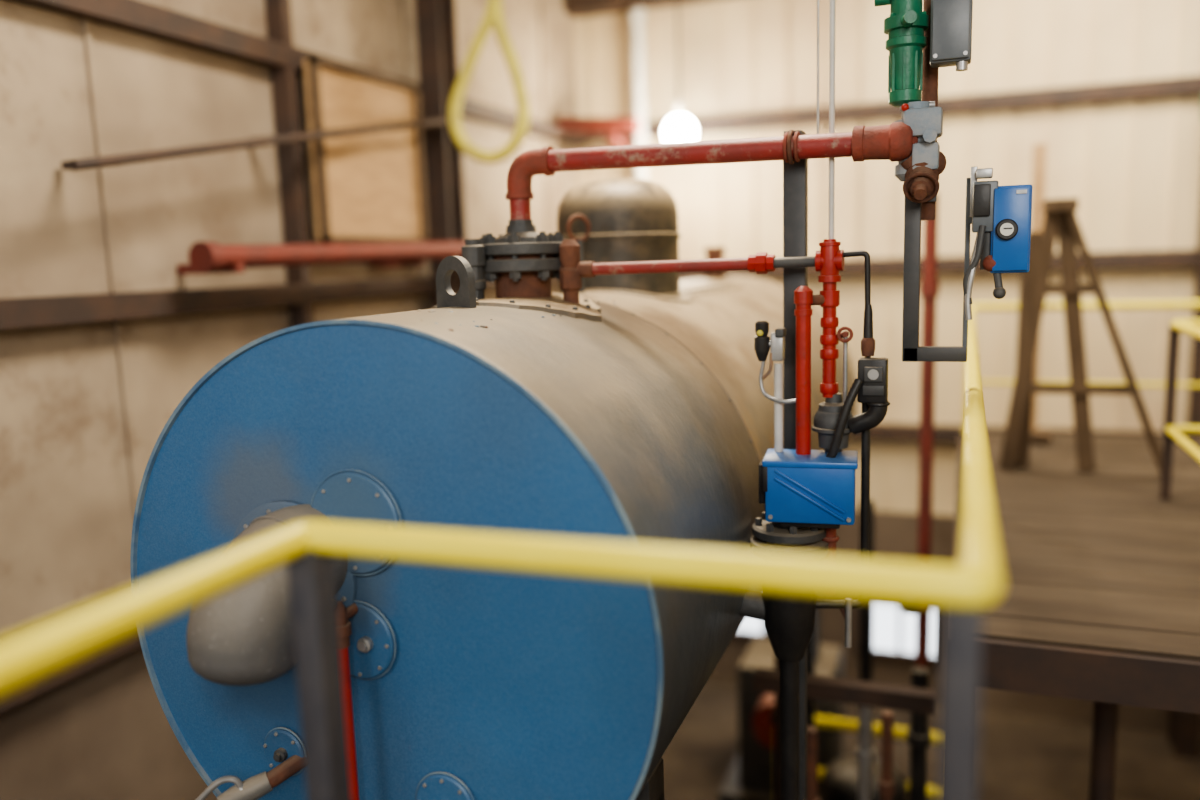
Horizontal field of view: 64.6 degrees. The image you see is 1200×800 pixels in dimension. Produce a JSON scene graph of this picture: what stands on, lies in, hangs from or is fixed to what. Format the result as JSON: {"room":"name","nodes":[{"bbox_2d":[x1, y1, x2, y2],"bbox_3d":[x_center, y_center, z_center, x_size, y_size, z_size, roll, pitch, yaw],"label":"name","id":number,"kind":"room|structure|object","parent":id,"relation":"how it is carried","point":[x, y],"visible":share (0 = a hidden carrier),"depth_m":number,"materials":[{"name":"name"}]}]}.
{"room":"mechanical room","nodes":[
{"label":"mechanical room","id":0,"kind":"room"},
{"bbox_2d":[0,0,579,799],"bbox_3d":[-2.563,0.070,5.881,0.155,8.800,20.000,1,9,21],"label":"wall","id":1,"kind":"structure","parent":0,"point":[85,407],"depth_m":5.38,"materials":[{"name":"beige metal"}]},
{"bbox_2d":[61,117,448,170],"bbox_3d":[-2.059,-1.730,6.292,0.376,0.701,3.659,1,9,21],"label":"conduit","id":2,"kind":"object","parent":1,"relation":"attached to","point":[120,159],"visible":0.98,"depth_m":5.55,"materials":[{"name":"brown metal"}]},
{"bbox_2d":[0,0,1199,712],"bbox_3d":[1.568,-0.200,3.145,9.530,6.740,14.980,1,9,21],"label":"beams","id":3,"kind":"structure","parent":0,"point":[135,16],"depth_m":7.30,"materials":[{"name":"brown metal"}]},
{"bbox_2d":[177,242,464,274],"bbox_3d":[-1.605,-1.128,7.255,0.613,0.229,4.033,1,9,21],"label":"pipe","id":4,"kind":"object","parent":3,"relation":"attached to","point":[204,257],"visible":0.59,"depth_m":6.12,"materials":[{"name":"metal"}]},
{"bbox_2d":[303,55,428,243],"bbox_3d":[-1.716,-1.812,7.149,0.090,1.260,1.350,1,9,21],"label":"plywood panel","id":5,"kind":"object","parent":3,"relation":"attached to","point":[368,187],"visible":0.87,"depth_m":7.05,"materials":[{"name":"beige wood"}]},
{"bbox_2d":[556,117,640,145],"bbox_3d":[0.070,-3.043,10.826,0.963,0.350,0.680,1,9,21],"label":"pipe","id":6,"kind":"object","parent":3,"relation":"attached to","point":[612,126],"depth_m":10.50,"materials":[{"name":"metal"}]},
{"bbox_2d":[629,7,647,179],"bbox_3d":[0.486,-2.455,11.041,0.190,4.000,0.190,1,9,21],"label":"downspout pipe","id":7,"kind":"object","parent":3,"relation":"attached to","point":[637,15],"visible":0.35,"depth_m":10.80,"materials":[{"name":"white metal"}]},
{"bbox_2d":[574,0,1199,733],"bbox_3d":[5.089,-0.760,9.889,11.400,8.800,0.160,1,9,21],"label":"wall","id":8,"kind":"structure","parent":0,"point":[1132,167],"depth_m":10.26,"materials":[{"name":"beige metal"}]},
{"bbox_2d":[735,591,767,637],"bbox_3d":[1.602,2.480,11.625,0.920,0.820,0.080,1,9,21],"label":"window","id":9,"kind":"structure","parent":8,"relation":"in","point":[750,627],"depth_m":11.57,"materials":[{"name":"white glass"}]},
{"bbox_2d":[856,601,941,662],"bbox_3d":[3.453,2.596,10.928,0.960,0.760,0.080,1,9,21],"label":"window","id":10,"kind":"structure","parent":8,"relation":"in","point":[894,629],"depth_m":10.94,"materials":[{"name":"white glass"}]},
{"bbox_2d":[661,675,1199,799],"bbox_3d":[1.769,4.577,4.925,14.000,0.200,20.000,1,9,21],"label":"floor","id":11,"kind":"structure","parent":0,"point":[1020,757],"depth_m":9.83,"materials":[{"name":"concrete"}]},
{"bbox_2d":[130,178,857,799],"bbox_3d":[0.175,1.679,5.063,1.800,5.590,5.330,1,9,21],"label":"tank","id":12,"kind":"object","parent":11,"relation":"on","point":[630,408],"visible":0.85,"depth_m":2.73,"materials":[{"name":"metal"}]},
{"bbox_2d":[195,755,303,799],"bbox_3d":[-1.036,1.154,2.864,0.348,0.124,0.089,-6,9,-27],"label":"valve","id":13,"kind":"object","parent":12,"relation":"attached to","point":[257,786],"visible":0.98,"depth_m":2.83,"materials":[{"name":"metal"}]},
{"bbox_2d":[337,601,358,799],"bbox_3d":[-0.660,2.667,3.009,0.058,4.287,0.128,1,9,21],"label":"drain pipe","id":14,"kind":"object","parent":12,"relation":"attached to","point":[344,613],"visible":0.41,"depth_m":2.70,"materials":[{"name":"metal"}]},
{"bbox_2d":[506,122,917,224],"bbox_3d":[0.352,-0.778,3.393,1.513,0.326,0.144,1,9,21],"label":"pipe","id":15,"kind":"object","parent":12,"relation":"attached to","point":[893,142],"visible":0.93,"depth_m":3.33,"materials":[{"name":"red metal"}]},
{"bbox_2d":[894,101,942,181],"bbox_3d":[1.049,-0.857,3.138,0.155,0.253,0.190,1,9,21],"label":"angle valve","id":16,"kind":"object","parent":15,"relation":"attached to","point":[925,119],"visible":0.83,"depth_m":3.08,"materials":[{"name":"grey metal"}]},
{"bbox_2d":[874,0,928,107],"bbox_3d":[0.984,-1.160,3.111,0.170,0.375,0.194,1,9,21],"label":"valve","id":17,"kind":"object","parent":16,"relation":"on","point":[905,27],"visible":0.95,"depth_m":3.10,"materials":[{"name":"green paint"}]},
{"bbox_2d":[901,151,946,202],"bbox_3d":[1.054,-0.732,3.104,0.144,0.174,0.176,1,9,21],"label":"plug","id":18,"kind":"object","parent":16,"relation":"attached to","point":[921,184],"visible":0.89,"depth_m":3.07,"materials":[{"name":"metal"}]},
{"bbox_2d":[559,239,874,558],"bbox_3d":[0.400,0.010,3.461,1.153,1.145,0.131,1,9,21],"label":"piping","id":19,"kind":"object","parent":12,"relation":"attached to","point":[829,260],"visible":0.96,"depth_m":3.29,"materials":[{"name":"paint"}]},
{"bbox_2d":[754,321,795,451],"bbox_3d":[0.626,-0.033,3.342,0.163,0.490,0.067,1,9,21],"label":"pressure regulator","id":20,"kind":"object","parent":19,"relation":"attached to","point":[763,343],"visible":0.98,"depth_m":3.33,"materials":[{"name":"metal"}]},
{"bbox_2d":[812,393,852,451],"bbox_3d":[0.826,0.131,3.355,0.152,0.310,0.152,1,9,21],"label":"trap","id":21,"kind":"object","parent":19,"relation":"attached to","point":[826,418],"visible":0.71,"depth_m":3.31,"materials":[{"name":"metal"}]},
{"bbox_2d":[826,357,889,457],"bbox_3d":[0.877,0.047,3.253,0.220,0.377,0.127,1,9,21],"label":"switch box","id":22,"kind":"object","parent":19,"relation":"attached to","point":[871,385],"visible":0.96,"depth_m":3.21,"materials":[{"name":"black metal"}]},
{"bbox_2d":[265,0,1199,759],"bbox_3d":[-0.490,-0.030,6.469,13.652,8.600,4.370,-9,11,-40],"label":"columns","id":23,"kind":"structure","parent":11,"relation":"on","point":[436,33],"depth_m":7.97,"materials":[{"name":"brown metal"}]},
{"bbox_2d":[719,596,849,799],"bbox_3d":[1.809,2.344,9.079,1.200,3.000,1.350,1,9,21],"label":"pump","id":24,"kind":"object","parent":11,"relation":"on","point":[751,776],"visible":0.48,"depth_m":9.05,"materials":[{"name":"metal"}]},
{"bbox_2d":[783,130,807,799],"bbox_3d":[0.760,1.847,3.700,0.097,5.619,0.217,1,9,21],"label":"support strut","id":25,"kind":"object","parent":11,"relation":"on","point":[795,174],"visible":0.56,"depth_m":3.42,"materials":[{"name":"metal"}]},
{"bbox_2d":[740,512,868,799],"bbox_3d":[0.733,2.516,3.696,0.556,4.300,0.275,1,9,21],"label":"pipe","id":26,"kind":"object","parent":11,"relation":"on","point":[789,619],"visible":0.64,"depth_m":3.39,"materials":[{"name":"metal"}]},
{"bbox_2d":[759,449,857,528],"bbox_3d":[0.727,0.310,3.312,0.330,0.238,0.216,0,9,15],"label":"junction box","id":27,"kind":"object","parent":26,"relation":"on","point":[813,490],"visible":1,"depth_m":3.22,"materials":[{"name":"blue metal"}]},
{"bbox_2d":[753,654,936,799],"bbox_3d":[1.401,2.981,5.537,1.000,2.800,1.042,1,9,21],"label":"piping","id":28,"kind":"object","parent":11,"relation":"on","point":[918,699],"visible":0.67,"depth_m":5.38,"materials":[{"name":"brown metal"}]},
{"bbox_2d":[774,715,939,797],"bbox_3d":[2.197,3.331,7.921,1.480,1.364,0.087,1,9,21],"label":"guardrail","id":29,"kind":"object","parent":11,"relation":"on","point":[820,721],"visible":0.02,"depth_m":7.82,"materials":[{"name":"yellow metal"}]},
{"bbox_2d":[822,499,907,799],"bbox_3d":[1.901,2.424,6.807,0.600,3.500,0.600,1,9,21],"label":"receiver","id":30,"kind":"object","parent":11,"relation":"on","point":[840,778],"visible":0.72,"depth_m":6.69,"materials":[{"name":"black metal"}]},
{"bbox_2d":[898,193,938,669],"bbox_3d":[2.136,1.433,6.449,0.228,5.550,0.180,1,9,21],"label":"riser pipe","id":31,"kind":"object","parent":11,"relation":"on","point":[929,287],"visible":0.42,"depth_m":6.21,"materials":[{"name":"metal"}]},
{"bbox_2d":[953,431,1199,713],"bbox_3d":[2.270,2.876,3.321,4.419,3.602,10.894,1,9,21],"label":"deck","id":32,"kind":"object","parent":11,"relation":"on","point":[1099,599],"visible":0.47,"depth_m":4.62,"materials":[{"name":"brown wood"}]},
{"bbox_2d":[0,301,1199,799],"bbox_3d":[1.148,0.417,4.003,2.913,1.127,11.468,6,11,43],"label":"guardrail","id":33,"kind":"object","parent":32,"relation":"on","point":[962,592],"visible":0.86,"depth_m":1.56,"materials":[{"name":"yellow metal"}]},
{"bbox_2d":[1031,143,1050,441],"bbox_3d":[3.531,-0.850,7.713,0.300,2.390,0.300,1,9,21],"label":"leaning board","id":34,"kind":"object","parent":32,"relation":"on","point":[1039,161],"visible":0.43,"depth_m":7.59,"materials":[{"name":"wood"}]},
{"bbox_2d":[998,198,1161,475],"bbox_3d":[3.381,-0.430,6.602,1.073,1.907,0.300,1,9,21],"label":"trestle","id":35,"kind":"object","parent":32,"relation":"on","point":[1061,221],"visible":0.94,"depth_m":6.64,"materials":[{"name":"brown wood"}]},
{"bbox_2d":[1160,319,1199,498],"bbox_3d":[3.982,0.268,4.413,1.955,1.125,2.555,1,9,21],"label":"guardrail","id":36,"kind":"object","parent":32,"relation":"on","point":[1191,327],"visible":1,"depth_m":5.86,"materials":[{"name":"yellow metal"}]},
{"bbox_2d":[1089,701,1118,799],"bbox_3d":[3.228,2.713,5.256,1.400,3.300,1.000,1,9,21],"label":"support post","id":37,"kind":"object","parent":11,"relation":"on","point":[1105,715],"visible":0.49,"depth_m":5.06,"materials":[{"name":"metal"}]},
{"bbox_3d":[1.496,-4.174,3.632,14.000,0.100,20.000,1,9,21],"label":"ceiling","id":38,"kind":"structure","parent":0,"visible":0},
{"bbox_2d":[449,0,529,163],"bbox_3d":[-0.916,-3.237,7.426,0.715,2.712,0.097,1,9,21],"label":"sling","id":39,"kind":"object","parent":38,"relation":"hanging from","point":[493,16],"visible":1,"depth_m":7.47,"materials":[{"name":"yellow fabric"}]},
{"bbox_2d":[664,0,695,142],"bbox_3d":[0.832,-3.873,10.117,0.340,2.348,0.340,1,9,21],"label":"pendant lamp","id":40,"kind":"object","parent":38,"relation":"hanging from","point":[679,128],"visible":0.77,"depth_m":10.14,"materials":[{"name":"white metal"}]},
{"bbox_2d":[817,0,818,133],"bbox_3d":[0.719,-2.445,3.115,0.008,3.120,0.008,1,9,21],"label":"rod","id":41,"kind":"object","parent":38,"relation":"hanging from","point":[817,0],"visible":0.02,"depth_m":3.30,"materials":[{"name":"metal"}]},
{"bbox_2d":[829,0,834,238],"bbox_3d":[0.748,-2.262,3.035,0.019,3.460,0.019,1,9,21],"label":"rod","id":42,"kind":"object","parent":38,"relation":"hanging from","point":[832,2],"visible":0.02,"depth_m":3.21,"materials":[{"name":"grey metal"}]},
{"bbox_2d":[921,0,938,219],"bbox_3d":[1.049,-2.295,2.993,0.136,3.400,0.076,-9,11,-39],"label":"vent pipe","id":43,"kind":"object","parent":38,"relation":"hanging from","point":[930,75],"visible":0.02,"depth_m":3.17,"materials":[{"name":"metal"}]},
{"bbox_2d":[902,178,971,361],"bbox_3d":[1.211,-0.435,3.199,0.356,0.610,0.065,1,9,21],"label":"support bracket","id":44,"kind":"object","parent":43,"relation":"attached to","point":[911,350],"visible":0.71,"depth_m":3.22,"materials":[{"name":"grey metal"}]},
{"bbox_2d":[963,166,1032,319],"bbox_3d":[1.278,-0.506,3.058,0.198,0.491,0.122,1,9,21],"label":"control box","id":45,"kind":"object","parent":44,"relation":"attached to","point":[1001,216],"visible":1,"depth_m":3.02,"materials":[{"name":"blue metal"}]},
{"bbox_2d":[930,0,972,70],"bbox_3d":[1.135,-1.184,3.069,0.125,0.245,0.145,1,9,21],"label":"junction box","id":46,"kind":"object","parent":43,"relation":"attached to","point":[951,20],"visible":1,"depth_m":3.01,"materials":[{"name":"grey metal"}]}
]}

